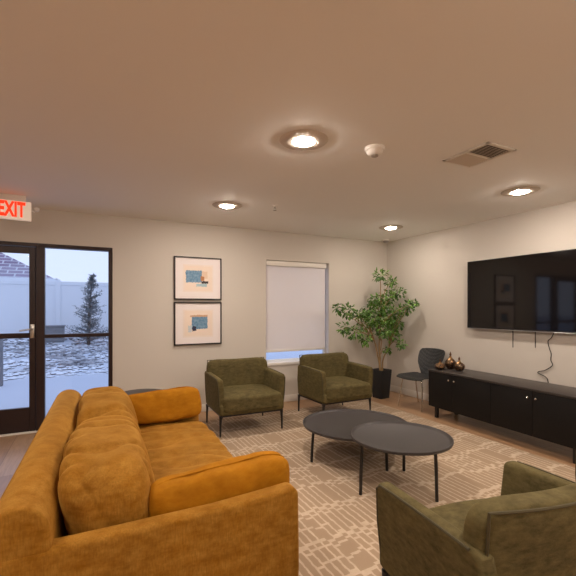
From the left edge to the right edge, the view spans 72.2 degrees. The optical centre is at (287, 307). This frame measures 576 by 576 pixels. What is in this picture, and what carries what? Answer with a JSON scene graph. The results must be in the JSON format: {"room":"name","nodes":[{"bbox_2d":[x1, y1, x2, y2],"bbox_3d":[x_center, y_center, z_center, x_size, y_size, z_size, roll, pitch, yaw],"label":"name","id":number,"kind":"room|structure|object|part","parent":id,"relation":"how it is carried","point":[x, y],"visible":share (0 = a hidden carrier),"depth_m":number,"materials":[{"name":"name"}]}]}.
{"room":"communal lounge","nodes":[
{"label":"communal lounge","id":0,"kind":"room"},
{"bbox_2d":[0,208,386,403],"bbox_3d":[-2.172,0.140,5.076,8.700,2.600,0.160,0,0,-27],"label":"wall","id":1,"kind":"structure","parent":0,"point":[145,355],"depth_m":5.44,"materials":[{"name":"grey paint"}]},
{"bbox_2d":[0,430,36,436],"bbox_3d":[-3.040,1.434,4.587,1.830,0.012,0.170,0,0,-27],"label":"trim","id":2,"kind":"structure","parent":1,"relation":"attached to","point":[35,431],"depth_m":4.50,"materials":[{"name":"white paint"}]},
{"bbox_2d":[0,241,112,430],"bbox_3d":[-3.044,0.343,4.595,1.830,2.195,0.112,0,0,-27],"label":"window","id":3,"kind":"structure","parent":1,"relation":"in","point":[41,335],"depth_m":4.62,"materials":[{"name":"brown metal"}]},
{"bbox_2d":[0,245,35,434],"bbox_3d":[-3.361,0.360,4.369,0.962,2.135,0.120,0,0,-27],"label":"door","id":4,"kind":"structure","parent":3,"relation":"attached to","point":[13,420],"depth_m":4.57,"materials":[{"name":"brown metal"}]},
{"bbox_3d":[-2.995,0.270,4.530,0.140,0.160,0.077,0,0,-27],"label":"handle","id":5,"kind":"part","parent":4,"relation":"part of","materials":[{"name":"metal"}]},
{"bbox_2d":[174,256,221,299],"bbox_3d":[-1.235,-0.406,5.439,0.654,0.585,0.035,0,0,-27],"label":"framed print","id":6,"kind":"object","parent":1,"relation":"attached to","point":[195,278],"visible":1,"depth_m":5.43},
{"bbox_2d":[174,302,221,345],"bbox_3d":[-1.235,0.211,5.439,0.654,0.585,0.035,0,0,-27],"label":"framed print","id":7,"kind":"object","parent":1,"relation":"attached to","point":[195,323],"visible":1,"depth_m":5.43},
{"bbox_2d":[201,394,306,411],"bbox_3d":[-2.133,1.387,4.998,8.700,0.105,0.014,0,0,-27],"label":"baseboard","id":8,"kind":"structure","parent":1,"relation":"attached to","point":[292,397],"depth_m":6.07,"materials":[{"name":"white paint"}]},
{"bbox_2d":[266,349,324,365],"bbox_3d":[0.138,0.072,6.230,1.113,1.595,0.173,0,0,-27],"label":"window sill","id":9,"kind":"structure","parent":1,"relation":"in","point":[286,361],"depth_m":6.11,"materials":[{"name":"white plastic"}]},
{"bbox_3d":[0.149,0.849,6.207,1.113,0.042,0.123,0,0,-27],"label":"sill","id":10,"kind":"part","parent":9,"relation":"part of","materials":[{"name":"white paint"}]},
{"bbox_2d":[266,260,325,352],"bbox_3d":[0.133,-0.023,6.210,1.079,1.396,0.065,0,0,-27],"label":"roller blind","id":11,"kind":"object","parent":1,"relation":"attached to","point":[295,291],"visible":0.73,"depth_m":6.19,"materials":[{"name":"white fabric"}]},
{"bbox_2d":[0,391,574,497],"bbox_3d":[-0.190,1.500,1.153,9.020,0.120,8.950,0,0,-27],"label":"floor","id":12,"kind":"structure","parent":0,"point":[13,449],"depth_m":4.46,"materials":[{"name":"brown wood"}]},
{"bbox_2d":[125,389,161,394],"bbox_3d":[-1.547,1.170,4.171,0.500,0.540,0.500,0,0,-27],"label":"side table","id":13,"kind":"object","parent":12,"relation":"on","point":[129,392],"visible":0.16,"depth_m":4.26,"materials":[{"name":"grey paint"}]},
{"bbox_2d":[0,386,298,575],"bbox_3d":[-0.908,1.015,2.476,1.172,0.851,2.150,0,0,-25],"label":"sofa","id":14,"kind":"object","parent":12,"relation":"on","point":[76,503],"visible":0.98,"depth_m":1.59,"materials":[{"name":"orange fabric"}]},
{"bbox_2d":[58,415,154,534],"bbox_3d":[-0.866,0.831,1.945,0.420,0.470,0.958,0,0,-25],"label":"cushion","id":15,"kind":"object","parent":14,"relation":"on","point":[106,474],"depth_m":1.59,"materials":[{"name":"orange fabric"}]},
{"bbox_2d":[76,386,140,432],"bbox_3d":[-1.269,0.823,2.830,0.405,0.467,0.963,0,0,-25],"label":"cushion","id":16,"kind":"object","parent":14,"relation":"on","point":[109,400],"depth_m":2.61,"materials":[{"name":"orange fabric"}]},
{"bbox_2d":[64,419,232,535],"bbox_3d":[-0.832,1.067,2.511,1.004,0.233,1.944,0,0,-25],"label":"seat cushion","id":17,"kind":"object","parent":14,"relation":"on","point":[182,445],"depth_m":2.76,"materials":[{"name":"orange fabric"}]},
{"bbox_3d":[-0.485,1.053,1.535,1.151,0.535,0.086,0,0,-25],"label":"arm","id":18,"kind":"part","parent":14,"relation":"part of"},
{"bbox_2d":[128,386,201,424],"bbox_3d":[-1.075,0.834,3.384,0.668,0.288,0.193,0,0,-24],"label":"pillow","id":19,"kind":"object","parent":14,"relation":"on","point":[172,404],"visible":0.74,"depth_m":3.33,"materials":[{"name":"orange fabric"}]},
{"bbox_3d":[-1.350,1.053,3.409,1.151,0.535,0.086,0,0,-25],"label":"arm","id":20,"kind":"part","parent":14,"relation":"part of"},
{"bbox_2d":[149,451,289,516],"bbox_3d":[-0.294,0.836,1.794,0.663,0.288,0.207,0,0,-30],"label":"pillow","id":21,"kind":"object","parent":14,"relation":"on","point":[213,482],"visible":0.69,"depth_m":1.71,"materials":[{"name":"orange fabric"}]},
{"bbox_2d":[332,267,419,398],"bbox_3d":[1.346,0.389,6.135,1.432,2.103,0.773,0,0,-27],"label":"potted tree","id":22,"kind":"object","parent":12,"relation":"on","point":[381,376],"visible":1,"depth_m":6.27,"materials":[{"name":"green plant"}]},
{"bbox_3d":[1.494,1.212,6.357,0.247,0.455,0.247,0,0,-35],"label":"planter","id":23,"kind":"part","parent":22,"relation":"part of","materials":[{"name":"black plastic"}]},
{"bbox_2d":[200,400,575,575],"bbox_3d":[0.858,1.435,3.537,3.060,0.010,4.360,0,0,-27],"label":"area rug","id":24,"kind":"object","parent":12,"relation":"on","point":[338,530],"visible":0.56,"depth_m":3.43,"materials":[{"name":"carpet"}]},
{"bbox_2d":[205,357,284,436],"bbox_3d":[-0.531,1.035,4.787,0.834,0.786,0.719,0,0,-25],"label":"armchair","id":25,"kind":"object","parent":24,"relation":"on","point":[239,386],"visible":1,"depth_m":4.68,"materials":[{"name":"green fabric"}]},
{"bbox_3d":[-1.004,1.314,4.935,0.047,0.230,0.048,0,0,-25],"label":"leg","id":26,"kind":"part","parent":25,"relation":"part of","materials":[{"name":"black metal"}]},
{"bbox_3d":[-0.870,0.985,4.648,0.100,0.416,0.657,0,0,-25],"label":"arm","id":27,"kind":"part","parent":25,"relation":"part of","materials":[{"name":"green fabric"}]},
{"bbox_3d":[-0.740,1.314,4.376,0.047,0.230,0.048,0,0,-25],"label":"leg","id":28,"kind":"part","parent":25,"relation":"part of","materials":[{"name":"black metal"}]},
{"bbox_3d":[-0.643,0.856,5.022,0.791,0.427,0.150,0,0,-25],"label":"backrest","id":29,"kind":"part","parent":25,"relation":"part of","materials":[{"name":"green fabric"}]},
{"bbox_3d":[-0.542,1.204,4.811,0.744,0.020,0.644,0,0,-25],"label":"seat frame","id":30,"kind":"part","parent":25,"relation":"part of","materials":[{"name":"green fabric"}]},
{"bbox_3d":[-0.531,1.133,4.787,0.780,0.128,0.645,0,0,-25],"label":"seat","id":31,"kind":"part","parent":25,"relation":"part of","materials":[{"name":"green fabric"}]},
{"bbox_2d":[222,384,281,412],"bbox_3d":[-0.519,1.067,4.763,0.720,0.216,0.664,0,0,-25],"label":"seat cushion","id":32,"kind":"object","parent":25,"relation":"on","point":[236,398],"depth_m":4.53,"materials":[{"name":"green fabric"}]},
{"bbox_3d":[-0.209,0.985,4.961,0.100,0.416,0.657,0,0,-25],"label":"arm","id":33,"kind":"part","parent":25,"relation":"part of","materials":[{"name":"green fabric"}]},
{"bbox_3d":[-0.081,1.314,4.687,0.047,0.230,0.048,0,0,-25],"label":"leg","id":34,"kind":"part","parent":25,"relation":"part of","materials":[{"name":"black metal"}]},
{"bbox_2d":[297,352,372,410],"bbox_3d":[0.637,1.035,5.361,0.834,0.786,0.719,0,0,-28],"label":"armchair","id":35,"kind":"object","parent":24,"relation":"on","point":[325,379],"visible":1,"depth_m":5.26,"materials":[{"name":"green fabric"}]},
{"bbox_3d":[0.158,1.314,5.483,0.047,0.230,0.048,0,0,-28],"label":"leg","id":36,"kind":"part","parent":35,"relation":"part of","materials":[{"name":"black metal"}]},
{"bbox_3d":[0.306,0.985,5.204,0.100,0.416,0.657,0,0,-28],"label":"arm","id":37,"kind":"part","parent":35,"relation":"part of","materials":[{"name":"green fabric"}]},
{"bbox_3d":[0.513,0.856,5.589,0.791,0.427,0.151,0,0,-28],"label":"backrest","id":38,"kind":"part","parent":35,"relation":"part of","materials":[{"name":"green fabric"}]},
{"bbox_3d":[0.625,1.204,5.384,0.744,0.020,0.644,0,0,-28],"label":"seat frame","id":39,"kind":"part","parent":35,"relation":"part of","materials":[{"name":"green fabric"}]},
{"bbox_3d":[0.637,1.133,5.361,0.780,0.128,0.645,0,0,-28],"label":"seat","id":40,"kind":"part","parent":35,"relation":"part of","materials":[{"name":"green fabric"}]},
{"bbox_2d":[326,376,370,399],"bbox_3d":[0.651,1.068,5.338,0.718,0.216,0.665,0,0,-28],"label":"seat cushion","id":41,"kind":"object","parent":35,"relation":"on","point":[337,387],"depth_m":5.11,"materials":[{"name":"green fabric"}]},
{"bbox_3d":[0.950,0.985,5.551,0.100,0.416,0.657,0,0,-28],"label":"arm","id":42,"kind":"part","parent":35,"relation":"part of","materials":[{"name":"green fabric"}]},
{"bbox_2d":[303,409,406,470],"bbox_3d":[0.660,1.274,3.872,1.030,0.310,1.030,0,0,-27],"label":"coffee table","id":43,"kind":"object","parent":24,"relation":"on","point":[336,424],"visible":0.75,"depth_m":3.96,"materials":[{"name":"grey paint"}]},
{"bbox_3d":[0.228,1.287,3.673,0.044,0.284,0.026,0,0,-27],"label":"leg","id":44,"kind":"part","parent":43,"relation":"part of","materials":[{"name":"black metal"}]},
{"bbox_2d":[303,409,406,441],"bbox_3d":[0.660,1.135,3.872,1.030,0.031,1.030,0,0,-27],"label":"tabletop","id":45,"kind":"object","parent":43,"relation":"on","point":[336,424],"depth_m":4.00,"materials":[{"name":"grey paint"}]},
{"bbox_3d":[0.865,1.287,3.477,0.025,0.284,0.043,0,0,-27],"label":"leg","id":46,"kind":"part","parent":43,"relation":"part of","materials":[{"name":"black metal"}]},
{"bbox_2d":[350,421,453,501],"bbox_3d":[0.897,1.221,3.159,0.794,0.415,0.794,0,0,-27],"label":"coffee table","id":47,"kind":"object","parent":24,"relation":"on","point":[402,438],"visible":1,"depth_m":3.10,"materials":[{"name":"grey paint"}]},
{"bbox_3d":[0.562,1.235,3.028,0.039,0.388,0.026,0,0,-27],"label":"leg","id":48,"kind":"part","parent":47,"relation":"part of","materials":[{"name":"black metal"}]},
{"bbox_2d":[350,421,453,455],"bbox_3d":[0.897,1.030,3.159,0.794,0.031,0.794,0,0,-27],"label":"tabletop","id":49,"kind":"object","parent":47,"relation":"on","point":[390,437],"depth_m":3.13,"materials":[{"name":"grey paint"}]},
{"bbox_3d":[1.016,1.235,3.463,0.025,0.388,0.038,0,0,21],"label":"leg","id":50,"kind":"part","parent":47,"relation":"part of","materials":[{"name":"black metal"}]},
{"bbox_3d":[1.096,1.235,2.922,0.027,0.388,0.037,0,0,-27],"label":"leg","id":51,"kind":"part","parent":47,"relation":"part of","materials":[{"name":"black metal"}]},
{"bbox_2d":[376,461,575,575],"bbox_3d":[0.889,1.036,1.662,0.834,0.786,0.720,0,0,-19],"label":"armchair","id":52,"kind":"object","parent":24,"relation":"on","point":[529,529],"visible":1,"depth_m":1.34,"materials":[{"name":"green fabric"}]},
{"bbox_3d":[0.452,1.314,1.808,0.047,0.230,0.048,0,0,-19],"label":"leg","id":53,"kind":"part","parent":52,"relation":"part of","materials":[{"name":"black metal"}]},
{"bbox_3d":[0.889,1.133,1.662,0.780,0.128,0.645,0,0,-19],"label":"seat","id":54,"kind":"part","parent":52,"relation":"part of","materials":[{"name":"green fabric"}]},
{"bbox_3d":[0.550,0.985,1.523,0.100,0.416,0.657,0,0,-19],"label":"arm","id":55,"kind":"part","parent":52,"relation":"part of","materials":[{"name":"green fabric"}]},
{"bbox_2d":[429,498,485,531],"bbox_3d":[0.880,1.067,1.688,0.721,0.214,0.665,0,0,-19],"label":"seat cushion","id":56,"kind":"object","parent":52,"relation":"on","point":[455,513],"depth_m":1.89,"materials":[{"name":"green fabric"}]},
{"bbox_3d":[0.975,0.856,1.417,0.792,0.426,0.149,0,0,-19],"label":"backrest","id":57,"kind":"part","parent":52,"relation":"part of","materials":[{"name":"green fabric"}]},
{"bbox_3d":[1.240,0.985,1.765,0.100,0.416,0.657,0,0,-19],"label":"arm","id":58,"kind":"part","parent":52,"relation":"part of","materials":[{"name":"green fabric"}]},
{"bbox_2d":[397,348,444,411],"bbox_3d":[1.957,1.024,5.772,0.599,0.837,0.477,0,0,-33],"label":"dining chair","id":59,"kind":"object","parent":12,"relation":"on","point":[427,357],"visible":0.81,"depth_m":5.88,"materials":[{"name":"grey metal"}]},
{"bbox_3d":[1.669,1.222,5.796,0.107,0.440,0.040,0,0,21],"label":"leg","id":60,"kind":"part","parent":59,"relation":"part of","materials":[{"name":"silver metal"}]},
{"bbox_3d":[1.887,0.999,5.727,0.432,0.058,0.477,0,0,-33],"label":"seat","id":61,"kind":"part","parent":59,"relation":"part of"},
{"bbox_3d":[1.956,1.222,5.987,0.047,0.441,0.145,0,0,23],"label":"leg","id":62,"kind":"part","parent":59,"relation":"part of","materials":[{"name":"silver metal"}]},
{"bbox_3d":[1.859,1.222,5.500,0.040,0.440,0.107,0,0,4],"label":"leg","id":63,"kind":"part","parent":59,"relation":"part of","materials":[{"name":"silver metal"}]},
{"bbox_3d":[2.135,0.804,5.888,0.174,0.399,0.447,0,0,-33],"label":"backrest","id":64,"kind":"part","parent":59,"relation":"part of","materials":[{"name":"grey fabric"}]},
{"bbox_2d":[428,368,575,463],"bbox_3d":[2.469,1.127,4.498,0.491,0.626,1.912,0,0,-25],"label":"media console","id":65,"kind":"object","parent":12,"relation":"on","point":[545,411],"visible":0.98,"depth_m":4.24,"materials":[{"name":"black wood"}]},
{"bbox_3d":[1.958,1.370,5.198,0.040,0.140,0.040,0,0,-25],"label":"leg","id":66,"kind":"part","parent":65,"relation":"part of","materials":[{"name":"black wood"}]},
{"bbox_2d":[434,360,445,369],"bbox_3d":[2.016,0.744,5.236,0.144,0.140,0.144,0,0,-27],"label":"bottle vase","id":67,"kind":"object","parent":65,"relation":"on","point":[440,366],"visible":1,"depth_m":5.19,"materials":[{"name":"gold metal"}]},
{"bbox_3d":[1.967,1.069,5.095,0.021,0.457,0.391,0,0,-25],"label":"door","id":68,"kind":"part","parent":65,"relation":"part of","materials":[{"name":"black wood"}]},
{"bbox_2d":[445,351,455,368],"bbox_3d":[2.172,0.697,5.282,0.148,0.235,0.148,0,0,-27],"label":"bottle vase","id":69,"kind":"object","parent":65,"relation":"on","point":[450,361],"visible":0.95,"depth_m":5.24,"materials":[{"name":"gold metal"}]},
{"bbox_2d":[453,357,464,370],"bbox_3d":[2.222,0.722,5.128,0.144,0.185,0.144,0,0,-27],"label":"bottle vase","id":70,"kind":"object","parent":65,"relation":"on","point":[458,366],"visible":1,"depth_m":5.08,"materials":[{"name":"gold metal"}]},
{"bbox_3d":[2.162,1.069,4.670,0.021,0.457,0.537,0,0,-25],"label":"door","id":71,"kind":"part","parent":65,"relation":"part of","materials":[{"name":"black wood"}]},
{"bbox_3d":[2.478,0.825,4.502,0.472,0.022,1.912,0,0,-25],"label":"panel","id":72,"kind":"part","parent":65,"relation":"part of","materials":[{"name":"grey wood"}]},
{"bbox_3d":[2.374,1.069,4.206,0.021,0.457,0.475,0,0,-25],"label":"door","id":73,"kind":"part","parent":65,"relation":"part of","materials":[{"name":"black wood"}]},
{"bbox_3d":[2.575,1.069,3.768,0.021,0.457,0.481,0,0,-25],"label":"door","id":74,"kind":"part","parent":65,"relation":"part of","materials":[{"name":"black wood"}]},
{"bbox_3d":[2.665,1.370,3.653,0.040,0.140,0.040,0,0,-25],"label":"leg","id":75,"kind":"part","parent":65,"relation":"part of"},
{"bbox_2d":[0,0,575,241],"bbox_3d":[-0.190,-1.210,1.153,9.020,0.100,8.950,0,0,-27],"label":"ceiling","id":76,"kind":"structure","parent":0,"point":[164,110],"depth_m":2.30,"materials":[{"name":"white paint"}]},
{"bbox_2d":[0,193,39,221],"bbox_3d":[-2.807,-1.035,4.075,0.414,0.250,0.061,0,0,-32],"label":"exit sign","id":77,"kind":"object","parent":76,"relation":"hanging from","point":[12,207],"visible":1,"depth_m":4.05,"materials":[{"name":"white plastic"}]},
{"bbox_2d":[212,201,241,209],"bbox_3d":[-0.685,-1.147,4.460,0.340,0.025,0.340,0,0,-27],"label":"recessed light","id":78,"kind":"object","parent":76,"relation":"in","point":[228,205],"visible":1,"depth_m":4.42,"materials":[{"name":"white"}]},
{"bbox_2d":[279,129,327,150],"bbox_3d":[0.110,-1.147,2.733,0.340,0.025,0.340,0,0,-27],"label":"recessed light","id":79,"kind":"object","parent":76,"relation":"in","point":[303,139],"visible":1,"depth_m":2.69,"materials":[{"name":"white"}]},
{"bbox_2d":[365,144,384,157],"bbox_3d":[0.628,-1.127,2.860,0.144,0.066,0.144,0,0,-27],"label":"smoke detector","id":80,"kind":"object","parent":76,"relation":"attached to","point":[373,150],"visible":1,"depth_m":2.82,"materials":[{"name":"white plastic"}]},
{"bbox_2d":[379,225,402,229],"bbox_3d":[1.479,-1.147,5.677,0.340,0.025,0.340,0,0,-27],"label":"recessed light","id":81,"kind":"object","parent":76,"relation":"in","point":[386,227],"visible":1,"depth_m":5.63,"materials":[{"name":"white"}]},
{"bbox_2d":[443,141,516,167],"bbox_3d":[1.441,-1.152,2.991,0.310,0.014,0.400,0,0,-27],"label":"ceiling vent","id":82,"kind":"object","parent":76,"relation":"in","point":[487,151],"visible":1,"depth_m":2.97,"materials":[{"name":"white plastic"}]},
{"bbox_2d":[500,186,539,195],"bbox_3d":[2.300,-1.147,3.918,0.340,0.025,0.340,0,0,-27],"label":"recessed light","id":83,"kind":"object","parent":76,"relation":"in","point":[523,190],"visible":1,"depth_m":3.87,"materials":[{"name":"white"}]},
{"bbox_2d":[387,201,575,393],"bbox_3d":[3.728,0.140,3.222,0.160,2.600,8.790,0,0,-27],"label":"wall","id":84,"kind":"structure","parent":0,"point":[432,267],"depth_m":5.52,"materials":[{"name":"grey paint"}]},
{"bbox_2d":[390,385,428,400],"bbox_3d":[3.689,1.387,3.105,0.014,0.105,8.616,0,0,-27],"label":"baseboard","id":85,"kind":"structure","parent":84,"relation":"attached to","point":[412,393],"depth_m":6.46,"materials":[{"name":"white paint"}]},
{"bbox_2d":[467,249,575,347],"bbox_3d":[2.841,-0.072,4.712,0.076,1.119,1.586,0,0,-27],"label":"television","id":86,"kind":"object","parent":84,"relation":"attached to","point":[536,292],"visible":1,"depth_m":4.68,"materials":[{"name":"black glass"}]},
{"bbox_2d":[537,333,553,382],"bbox_3d":[2.961,0.615,4.535,0.009,0.750,0.195,0,0,-27],"label":"power cord","id":87,"kind":"object","parent":86,"relation":"hanging from","point":[553,333],"visible":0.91,"depth_m":4.51,"materials":[{"name":"black plastic"}]},
{"label":"outside","id":88,"kind":"structure","parent":0,"visible":0},
{"bbox_2d":[0,338,321,414],"bbox_3d":[-25.990,1.165,34.817,65.000,0.650,74.410,0,0,-27],"label":"snow ground","id":89,"kind":"structure","parent":88,"point":[14,393],"depth_m":7.89,"materials":[{"name":"white snow"}]},
{"bbox_2d":[0,339,2,385],"bbox_3d":[-5.496,1.015,7.531,0.100,0.950,0.100,0,0,-27],"label":"post","id":90,"kind":"object","parent":89,"relation":"on","point":[1,340],"visible":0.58,"depth_m":7.50,"materials":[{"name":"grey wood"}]},
{"bbox_2d":[0,252,55,280],"bbox_3d":[-25.204,-2.060,28.161,15.800,5.900,10.400,0,0,-27],"label":"house","id":91,"kind":"structure","parent":89,"relation":"on","point":[10,268],"depth_m":26.97,"materials":[{"name":"grey"}]},
{"bbox_2d":[0,279,107,339],"bbox_3d":[-7.118,0.050,12.761,16.000,1.920,0.130,0,0,-27],"label":"fence","id":92,"kind":"object","parent":89,"relation":"on","point":[14,294],"visible":0.16,"depth_m":12.57,"materials":[{"name":"white plastic"}]},
{"bbox_3d":[-7.118,-0.790,12.761,16.000,0.120,0.080,0,0,-27],"label":"rail","id":93,"kind":"part","parent":92,"relation":"part of","materials":[{"name":"white plastic"}]},
{"bbox_3d":[-7.355,0.050,12.642,0.130,1.920,0.130,0,0,-27],"label":"post","id":94,"kind":"part","parent":92,"relation":"part of","materials":[{"name":"white plastic"}]},
{"bbox_2d":[3,336,107,380],"bbox_3d":[-6.696,1.206,10.009,8.264,0.658,4.673,0,0,-27],"label":"rocks","id":95,"kind":"object","parent":89,"relation":"on","point":[75,362],"visible":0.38,"depth_m":9.92},
{"bbox_2d":[46,325,65,342],"bbox_3d":[-7.043,0.770,11.791,0.700,0.500,0.460,0,0,-27],"label":"utility box","id":96,"kind":"object","parent":89,"relation":"on","point":[50,329],"visible":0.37,"depth_m":11.65,"materials":[{"name":"grey metal"}]},
{"bbox_3d":[-7.043,0.540,11.791,0.700,0.040,0.460,0,0,-27],"label":"lid","id":97,"kind":"part","parent":96,"relation":"part of","materials":[{"name":"grey metal"}]},
{"bbox_2d":[60,273,107,344],"bbox_3d":[-5.833,0.018,11.631,1.348,2.126,1.271,0,0,34],"label":"conifer","id":98,"kind":"object","parent":89,"relation":"on","point":[91,281],"visible":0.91,"depth_m":11.58,"materials":[{"name":"green plant"}]}
]}

